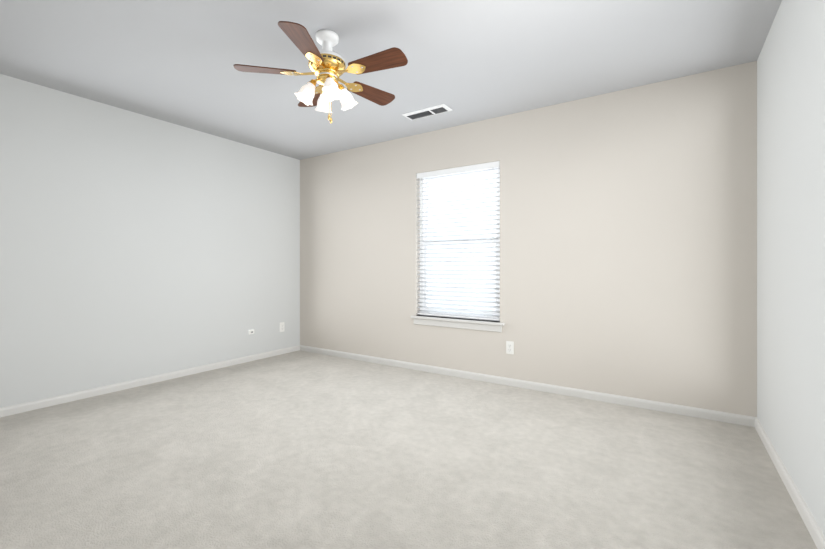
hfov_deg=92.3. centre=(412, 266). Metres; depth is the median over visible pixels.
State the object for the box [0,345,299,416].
baseboard
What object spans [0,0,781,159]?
ceiling
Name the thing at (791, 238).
wall
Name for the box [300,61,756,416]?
wall
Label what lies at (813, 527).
baseboard
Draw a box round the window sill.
[411,315,504,325]
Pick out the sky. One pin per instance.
(461, 219)
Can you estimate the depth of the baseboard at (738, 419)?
3.30 m
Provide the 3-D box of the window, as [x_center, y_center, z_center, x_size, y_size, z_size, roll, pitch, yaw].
[0.451,-0.234,3.920,0.910,1.480,0.145,0,0,33]
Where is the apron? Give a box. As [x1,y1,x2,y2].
[414,318,501,331]
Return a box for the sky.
[427,173,495,309]
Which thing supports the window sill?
attached to the wall at (628, 242)
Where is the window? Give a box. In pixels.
[416,161,499,320]
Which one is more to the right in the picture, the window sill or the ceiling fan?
the window sill
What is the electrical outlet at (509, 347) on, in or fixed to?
attached to the wall at (628, 242)
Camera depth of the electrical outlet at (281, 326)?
4.85 m
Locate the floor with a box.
[0,350,816,548]
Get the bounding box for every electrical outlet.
[280,322,283,331]
[506,341,513,353]
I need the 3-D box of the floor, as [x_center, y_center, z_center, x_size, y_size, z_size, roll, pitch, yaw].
[-0.602,1.116,2.293,4.750,0.100,4.030,0,0,33]
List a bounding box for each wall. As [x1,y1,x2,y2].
[0,74,299,407]
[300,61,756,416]
[757,0,824,535]
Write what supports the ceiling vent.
in the ceiling
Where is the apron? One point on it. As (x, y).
(482, 327)
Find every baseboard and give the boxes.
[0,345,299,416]
[300,345,756,426]
[755,418,824,548]
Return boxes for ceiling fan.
[233,21,407,122]
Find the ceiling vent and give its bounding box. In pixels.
[402,104,451,119]
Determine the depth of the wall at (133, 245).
3.48 m

